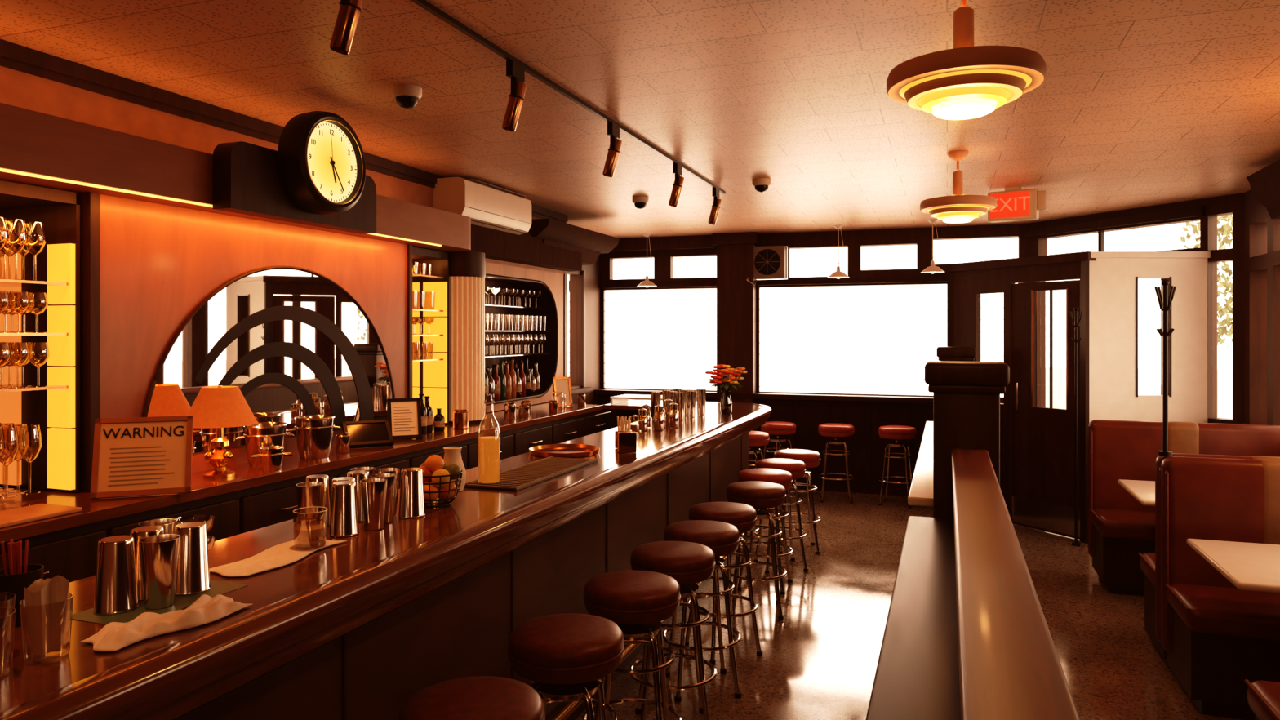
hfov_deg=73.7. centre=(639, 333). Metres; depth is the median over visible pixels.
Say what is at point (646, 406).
shaker
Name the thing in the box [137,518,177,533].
tin
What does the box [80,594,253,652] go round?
towel
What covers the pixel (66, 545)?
countertop
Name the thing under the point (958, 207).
pendant lamp
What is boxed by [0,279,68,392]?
shelf
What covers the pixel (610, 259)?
window
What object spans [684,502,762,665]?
bar stool
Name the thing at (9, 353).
glassware
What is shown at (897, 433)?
bar stool
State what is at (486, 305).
glass shelves
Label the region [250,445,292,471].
steel pot
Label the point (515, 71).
track spotlight
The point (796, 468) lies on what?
bar stool
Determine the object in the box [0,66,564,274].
wall
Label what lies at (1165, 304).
coat rack
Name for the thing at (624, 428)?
caddy
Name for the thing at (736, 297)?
wall
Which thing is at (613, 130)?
track spotlight
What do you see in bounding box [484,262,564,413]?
wall niche
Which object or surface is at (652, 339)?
window
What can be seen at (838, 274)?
pendant lamp
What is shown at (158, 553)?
tin
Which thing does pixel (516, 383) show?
liquor bottles
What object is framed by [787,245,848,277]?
window
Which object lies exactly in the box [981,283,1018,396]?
window
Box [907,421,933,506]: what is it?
ledge
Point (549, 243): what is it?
soffit
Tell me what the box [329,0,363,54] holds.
track spotlight
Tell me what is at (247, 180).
base
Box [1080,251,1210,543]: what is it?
wall
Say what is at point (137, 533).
tin
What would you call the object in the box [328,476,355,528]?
tin
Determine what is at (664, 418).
shaker
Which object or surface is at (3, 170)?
led strip
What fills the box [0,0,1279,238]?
ceiling
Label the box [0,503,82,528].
cutting board
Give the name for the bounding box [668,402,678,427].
shaker
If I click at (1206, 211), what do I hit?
wall
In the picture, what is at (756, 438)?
bar stool
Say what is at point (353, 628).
bar counter
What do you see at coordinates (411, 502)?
tin
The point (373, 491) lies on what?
tin
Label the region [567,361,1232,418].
street
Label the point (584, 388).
window
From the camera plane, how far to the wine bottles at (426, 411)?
5.25 m
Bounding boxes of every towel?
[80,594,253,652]
[208,540,346,577]
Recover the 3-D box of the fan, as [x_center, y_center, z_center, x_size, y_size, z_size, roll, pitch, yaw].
[1.367,-0.718,9.193,0.394,0.424,0.275,0,0,20]
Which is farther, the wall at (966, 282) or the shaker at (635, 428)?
the wall at (966, 282)
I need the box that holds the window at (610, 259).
[608,256,655,279]
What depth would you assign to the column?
5.72 m
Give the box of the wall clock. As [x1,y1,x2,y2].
[277,111,365,214]
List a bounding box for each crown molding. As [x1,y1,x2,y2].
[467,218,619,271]
[1245,160,1279,218]
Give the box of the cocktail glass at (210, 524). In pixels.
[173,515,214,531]
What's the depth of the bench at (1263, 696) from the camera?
2.86 m
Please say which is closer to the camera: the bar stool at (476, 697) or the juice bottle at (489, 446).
the bar stool at (476, 697)
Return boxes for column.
[448,251,486,424]
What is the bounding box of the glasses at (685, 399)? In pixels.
[650,388,706,420]
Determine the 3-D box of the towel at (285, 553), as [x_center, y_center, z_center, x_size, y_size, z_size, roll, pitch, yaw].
[-0.982,0.603,2.320,0.164,0.007,0.400,0,0,17]
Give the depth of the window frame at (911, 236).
8.98 m
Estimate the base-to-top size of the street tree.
4.462 m
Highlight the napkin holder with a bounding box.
[617,431,636,453]
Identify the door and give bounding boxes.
[1011,280,1079,539]
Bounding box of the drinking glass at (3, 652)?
[0,592,15,657]
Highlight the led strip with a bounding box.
[0,168,441,246]
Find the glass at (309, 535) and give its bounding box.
[293,506,328,548]
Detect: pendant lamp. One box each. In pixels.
[636,233,657,287]
[827,225,849,279]
[886,0,1045,119]
[920,150,996,223]
[920,219,944,273]
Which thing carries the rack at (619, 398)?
on the bar counter at (353, 628)
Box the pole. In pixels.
[1069,306,1083,546]
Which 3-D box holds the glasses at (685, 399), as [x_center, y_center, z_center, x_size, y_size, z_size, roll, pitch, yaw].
[0.283,0.513,6.190,0.251,0.190,0.492,0,0,26]
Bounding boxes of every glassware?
[0,217,49,497]
[412,262,435,359]
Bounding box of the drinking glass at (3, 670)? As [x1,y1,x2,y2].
[0,607,16,676]
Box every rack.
[609,394,662,404]
[1154,279,1176,456]
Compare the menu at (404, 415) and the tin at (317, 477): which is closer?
the tin at (317, 477)
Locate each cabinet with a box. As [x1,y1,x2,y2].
[0,180,79,492]
[412,246,448,424]
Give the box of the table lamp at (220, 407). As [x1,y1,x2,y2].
[186,385,257,478]
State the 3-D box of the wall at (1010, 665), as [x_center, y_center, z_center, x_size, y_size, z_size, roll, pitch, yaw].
[1.200,1.080,3.075,0.141,1.200,9.600,0,0,20]
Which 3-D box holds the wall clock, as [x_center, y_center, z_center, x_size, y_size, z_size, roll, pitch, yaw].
[-1.472,-0.790,3.974,0.147,0.474,0.474,0,0,20]
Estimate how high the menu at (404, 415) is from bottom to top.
0.233 m
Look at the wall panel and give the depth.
3.61 m
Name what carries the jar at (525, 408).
on the countertop at (66, 545)
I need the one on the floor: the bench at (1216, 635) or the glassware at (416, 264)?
the bench at (1216, 635)
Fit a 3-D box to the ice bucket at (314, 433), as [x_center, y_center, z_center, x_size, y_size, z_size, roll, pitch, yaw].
[-1.596,0.509,4.188,0.189,0.200,0.225,0,0,27]
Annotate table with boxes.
[1117,479,1155,506]
[1186,538,1279,593]
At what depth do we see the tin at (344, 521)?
2.56 m
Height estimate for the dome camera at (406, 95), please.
0.090 m
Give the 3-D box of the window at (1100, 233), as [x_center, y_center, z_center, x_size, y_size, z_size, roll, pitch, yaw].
[4.274,0.245,7.493,0.040,2.370,1.830,0,0,-24]
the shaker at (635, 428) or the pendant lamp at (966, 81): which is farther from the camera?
the shaker at (635, 428)
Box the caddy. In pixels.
[614,416,631,448]
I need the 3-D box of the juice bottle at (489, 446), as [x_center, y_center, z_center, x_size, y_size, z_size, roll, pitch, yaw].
[-0.602,0.421,3.405,0.088,0.350,0.088,0,0,20]
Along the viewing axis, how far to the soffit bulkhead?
3.25 m
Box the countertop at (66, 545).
[0,403,611,582]
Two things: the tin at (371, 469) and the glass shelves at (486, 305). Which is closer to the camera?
the tin at (371, 469)
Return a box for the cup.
[0,538,44,626]
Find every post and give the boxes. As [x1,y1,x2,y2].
[924,360,1009,519]
[936,346,976,361]
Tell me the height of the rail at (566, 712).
0.038 m
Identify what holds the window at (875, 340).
in the window frame at (911, 236)
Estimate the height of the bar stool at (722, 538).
0.765 m
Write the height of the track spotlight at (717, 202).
0.262 m
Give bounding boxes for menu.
[386,397,422,439]
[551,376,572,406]
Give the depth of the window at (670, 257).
9.66 m
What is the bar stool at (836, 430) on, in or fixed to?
on the floor
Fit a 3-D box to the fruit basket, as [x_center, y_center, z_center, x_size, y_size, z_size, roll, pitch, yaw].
[-0.728,0.519,3.026,0.197,0.176,0.197,0,0,-8]
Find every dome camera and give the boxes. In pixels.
[391,84,422,108]
[632,195,648,208]
[751,177,770,192]
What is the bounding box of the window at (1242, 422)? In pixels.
[1241,269,1264,424]
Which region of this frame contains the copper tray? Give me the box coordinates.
[528,444,599,457]
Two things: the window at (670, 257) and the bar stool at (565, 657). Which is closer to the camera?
the bar stool at (565, 657)
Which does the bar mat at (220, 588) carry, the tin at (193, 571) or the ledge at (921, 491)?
the tin at (193, 571)
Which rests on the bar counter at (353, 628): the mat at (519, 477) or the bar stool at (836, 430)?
the mat at (519, 477)
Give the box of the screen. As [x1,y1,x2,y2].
[341,419,394,448]
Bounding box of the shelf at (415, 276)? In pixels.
[412,273,443,361]
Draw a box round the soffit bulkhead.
[0,102,471,252]
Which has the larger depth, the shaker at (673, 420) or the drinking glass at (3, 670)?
the shaker at (673, 420)
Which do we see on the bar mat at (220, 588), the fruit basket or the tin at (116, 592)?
the tin at (116, 592)
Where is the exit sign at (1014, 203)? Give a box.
[987,186,1047,222]
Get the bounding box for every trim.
[0,40,568,222]
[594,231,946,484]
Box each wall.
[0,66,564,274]
[567,253,600,414]
[946,251,1096,524]
[951,448,1079,719]
[1024,192,1244,424]
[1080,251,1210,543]
[1244,189,1279,425]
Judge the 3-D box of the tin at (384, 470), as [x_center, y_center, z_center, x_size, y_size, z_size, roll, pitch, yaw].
[-0.849,0.533,2.867,0.082,0.150,0.082,0,0,20]
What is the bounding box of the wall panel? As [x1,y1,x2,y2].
[75,191,412,492]
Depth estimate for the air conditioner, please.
6.00 m
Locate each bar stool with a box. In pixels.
[398,675,545,719]
[506,613,624,719]
[582,570,682,719]
[629,541,716,719]
[662,520,741,702]
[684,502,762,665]
[724,480,786,620]
[737,467,793,595]
[748,431,769,466]
[753,457,808,573]
[760,421,799,497]
[773,448,821,554]
[817,422,855,503]
[877,425,916,508]
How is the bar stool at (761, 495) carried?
on the floor
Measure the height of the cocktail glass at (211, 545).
0.100 m
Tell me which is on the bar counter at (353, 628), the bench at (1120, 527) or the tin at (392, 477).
the tin at (392, 477)
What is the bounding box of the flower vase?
[705,364,746,413]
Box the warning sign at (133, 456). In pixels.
[90,415,193,498]
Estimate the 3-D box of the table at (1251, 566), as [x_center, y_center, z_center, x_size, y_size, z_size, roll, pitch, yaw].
[2.877,1.305,3.343,1.110,0.750,0.740,0,0,20]
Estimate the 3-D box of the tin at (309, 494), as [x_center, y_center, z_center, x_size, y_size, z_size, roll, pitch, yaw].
[-1.001,0.533,2.592,0.082,0.150,0.082,0,0,20]
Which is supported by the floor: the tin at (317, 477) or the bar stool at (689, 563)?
the bar stool at (689, 563)
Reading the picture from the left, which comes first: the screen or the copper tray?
the screen
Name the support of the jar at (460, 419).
on the countertop at (66, 545)
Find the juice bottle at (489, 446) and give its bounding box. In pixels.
[477,394,500,483]
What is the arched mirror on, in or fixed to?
attached to the wall panel
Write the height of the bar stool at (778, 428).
0.765 m
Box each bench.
[1088,419,1279,596]
[1138,453,1279,661]
[1160,456,1279,719]
[1244,679,1279,719]
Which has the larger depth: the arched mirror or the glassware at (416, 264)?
the glassware at (416, 264)
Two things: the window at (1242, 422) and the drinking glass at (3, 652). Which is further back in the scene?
the window at (1242, 422)
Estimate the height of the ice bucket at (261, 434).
0.190 m
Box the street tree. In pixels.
[1180,214,1232,345]
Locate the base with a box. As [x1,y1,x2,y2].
[213,141,376,234]
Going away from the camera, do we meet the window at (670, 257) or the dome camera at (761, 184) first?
the dome camera at (761, 184)
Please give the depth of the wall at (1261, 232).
6.42 m
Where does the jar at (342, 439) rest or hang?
on the countertop at (66, 545)
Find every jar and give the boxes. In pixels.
[335,432,350,453]
[453,408,468,429]
[504,400,531,420]
[548,400,565,413]
[577,393,585,405]
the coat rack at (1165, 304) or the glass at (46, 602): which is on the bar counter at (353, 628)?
the glass at (46, 602)
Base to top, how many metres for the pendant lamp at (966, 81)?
0.445 m
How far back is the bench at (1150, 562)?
4.28 m
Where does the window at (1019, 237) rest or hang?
in the window frame at (911, 236)
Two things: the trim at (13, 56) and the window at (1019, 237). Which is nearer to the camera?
the trim at (13, 56)
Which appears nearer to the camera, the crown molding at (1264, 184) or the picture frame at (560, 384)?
the crown molding at (1264, 184)
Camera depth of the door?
7.24 m
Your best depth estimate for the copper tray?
4.40 m
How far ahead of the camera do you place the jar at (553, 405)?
6.53 m
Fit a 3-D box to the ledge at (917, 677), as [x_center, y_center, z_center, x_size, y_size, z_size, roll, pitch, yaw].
[0.334,1.225,1.091,0.199,0.910,5.280,0,0,20]
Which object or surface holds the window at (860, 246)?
in the window frame at (911, 236)
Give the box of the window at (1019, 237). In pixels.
[930,235,1020,261]
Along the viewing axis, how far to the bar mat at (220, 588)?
1.88 m
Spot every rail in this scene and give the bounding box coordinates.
[410,0,725,194]
[551,523,756,719]
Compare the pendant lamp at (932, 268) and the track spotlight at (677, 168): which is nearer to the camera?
the track spotlight at (677, 168)
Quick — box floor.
[575,488,1240,719]
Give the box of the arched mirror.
[142,266,395,453]
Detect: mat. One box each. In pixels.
[67,580,248,624]
[464,456,597,491]
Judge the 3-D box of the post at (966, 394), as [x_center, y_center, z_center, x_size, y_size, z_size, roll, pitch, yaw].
[1.398,0.902,3.663,0.330,1.555,0.300,0,0,20]
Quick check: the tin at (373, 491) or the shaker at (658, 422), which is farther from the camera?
the shaker at (658, 422)
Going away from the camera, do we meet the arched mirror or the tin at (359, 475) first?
the tin at (359, 475)
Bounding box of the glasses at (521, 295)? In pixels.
[484,287,546,355]
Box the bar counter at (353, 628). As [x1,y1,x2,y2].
[0,399,771,719]
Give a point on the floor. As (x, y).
(820, 661)
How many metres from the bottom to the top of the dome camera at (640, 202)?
0.090 m
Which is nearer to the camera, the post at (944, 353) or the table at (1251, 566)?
the table at (1251, 566)
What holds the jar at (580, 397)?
on the countertop at (66, 545)
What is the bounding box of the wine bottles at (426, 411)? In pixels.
[418,393,444,434]
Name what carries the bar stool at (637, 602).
on the floor
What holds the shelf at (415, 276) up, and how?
attached to the cabinet at (429, 378)
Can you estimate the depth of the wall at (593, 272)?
9.62 m
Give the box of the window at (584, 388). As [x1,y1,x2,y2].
[564,270,593,394]
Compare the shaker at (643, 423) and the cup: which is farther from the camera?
the shaker at (643, 423)
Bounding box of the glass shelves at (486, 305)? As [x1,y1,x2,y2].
[484,304,544,357]
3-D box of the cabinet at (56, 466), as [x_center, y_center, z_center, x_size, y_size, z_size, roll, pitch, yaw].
[-2.650,0.035,2.559,0.480,1.140,1.680,0,0,20]
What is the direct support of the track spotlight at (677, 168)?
attached to the track rail at (424, 4)
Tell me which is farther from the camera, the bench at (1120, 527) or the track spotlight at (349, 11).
the bench at (1120, 527)
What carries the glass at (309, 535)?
on the bar counter at (353, 628)
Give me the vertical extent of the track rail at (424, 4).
0.018 m
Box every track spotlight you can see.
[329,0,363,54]
[502,59,526,132]
[602,122,622,177]
[668,163,684,207]
[708,187,721,224]
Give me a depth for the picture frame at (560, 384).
7.09 m
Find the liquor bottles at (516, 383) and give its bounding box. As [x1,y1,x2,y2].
[484,358,540,402]
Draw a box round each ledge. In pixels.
[866,515,960,719]
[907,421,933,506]
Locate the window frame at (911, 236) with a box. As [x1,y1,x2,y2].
[600,223,1028,496]
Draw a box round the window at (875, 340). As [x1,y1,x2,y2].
[757,284,946,395]
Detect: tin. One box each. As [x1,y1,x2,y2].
[93,535,138,615]
[129,525,164,600]
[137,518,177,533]
[138,533,180,609]
[173,521,211,595]
[296,481,324,525]
[305,474,330,525]
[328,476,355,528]
[328,480,359,537]
[346,470,368,522]
[350,466,375,478]
[360,478,387,530]
[370,473,396,523]
[374,467,399,514]
[398,467,425,518]
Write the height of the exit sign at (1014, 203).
0.245 m
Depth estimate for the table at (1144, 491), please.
5.08 m
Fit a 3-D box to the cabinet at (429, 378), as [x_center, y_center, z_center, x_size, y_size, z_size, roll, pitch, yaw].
[-1.574,0.035,5.546,0.480,1.140,0.470,0,0,20]
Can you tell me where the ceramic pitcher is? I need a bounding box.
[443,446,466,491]
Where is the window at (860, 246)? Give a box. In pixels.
[858,243,918,270]
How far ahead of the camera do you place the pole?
6.74 m
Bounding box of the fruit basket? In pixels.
[418,454,462,507]
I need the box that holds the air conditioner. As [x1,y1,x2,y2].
[433,177,531,235]
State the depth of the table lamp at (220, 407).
3.58 m
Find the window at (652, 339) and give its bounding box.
[602,288,716,391]
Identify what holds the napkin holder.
on the bar counter at (353, 628)
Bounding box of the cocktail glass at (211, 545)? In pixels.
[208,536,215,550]
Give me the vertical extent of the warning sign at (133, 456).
0.290 m
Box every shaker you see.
[630,414,639,433]
[637,408,647,431]
[640,404,651,427]
[653,404,663,431]
[655,408,666,428]
[663,399,673,424]
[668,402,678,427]
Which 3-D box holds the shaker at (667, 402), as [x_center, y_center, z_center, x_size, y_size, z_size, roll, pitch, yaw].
[0.189,0.523,5.692,0.064,0.170,0.064,0,0,20]
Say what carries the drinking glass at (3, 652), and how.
on the bar counter at (353, 628)
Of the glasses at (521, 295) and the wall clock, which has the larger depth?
the glasses at (521, 295)
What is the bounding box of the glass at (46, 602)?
[19,575,73,663]
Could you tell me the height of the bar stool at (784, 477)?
0.765 m
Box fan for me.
[746,245,787,285]
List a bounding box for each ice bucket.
[235,422,294,467]
[287,414,342,459]
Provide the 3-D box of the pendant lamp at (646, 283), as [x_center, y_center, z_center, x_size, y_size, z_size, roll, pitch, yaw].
[0.075,-0.787,9.273,0.220,0.584,0.220,0,0,20]

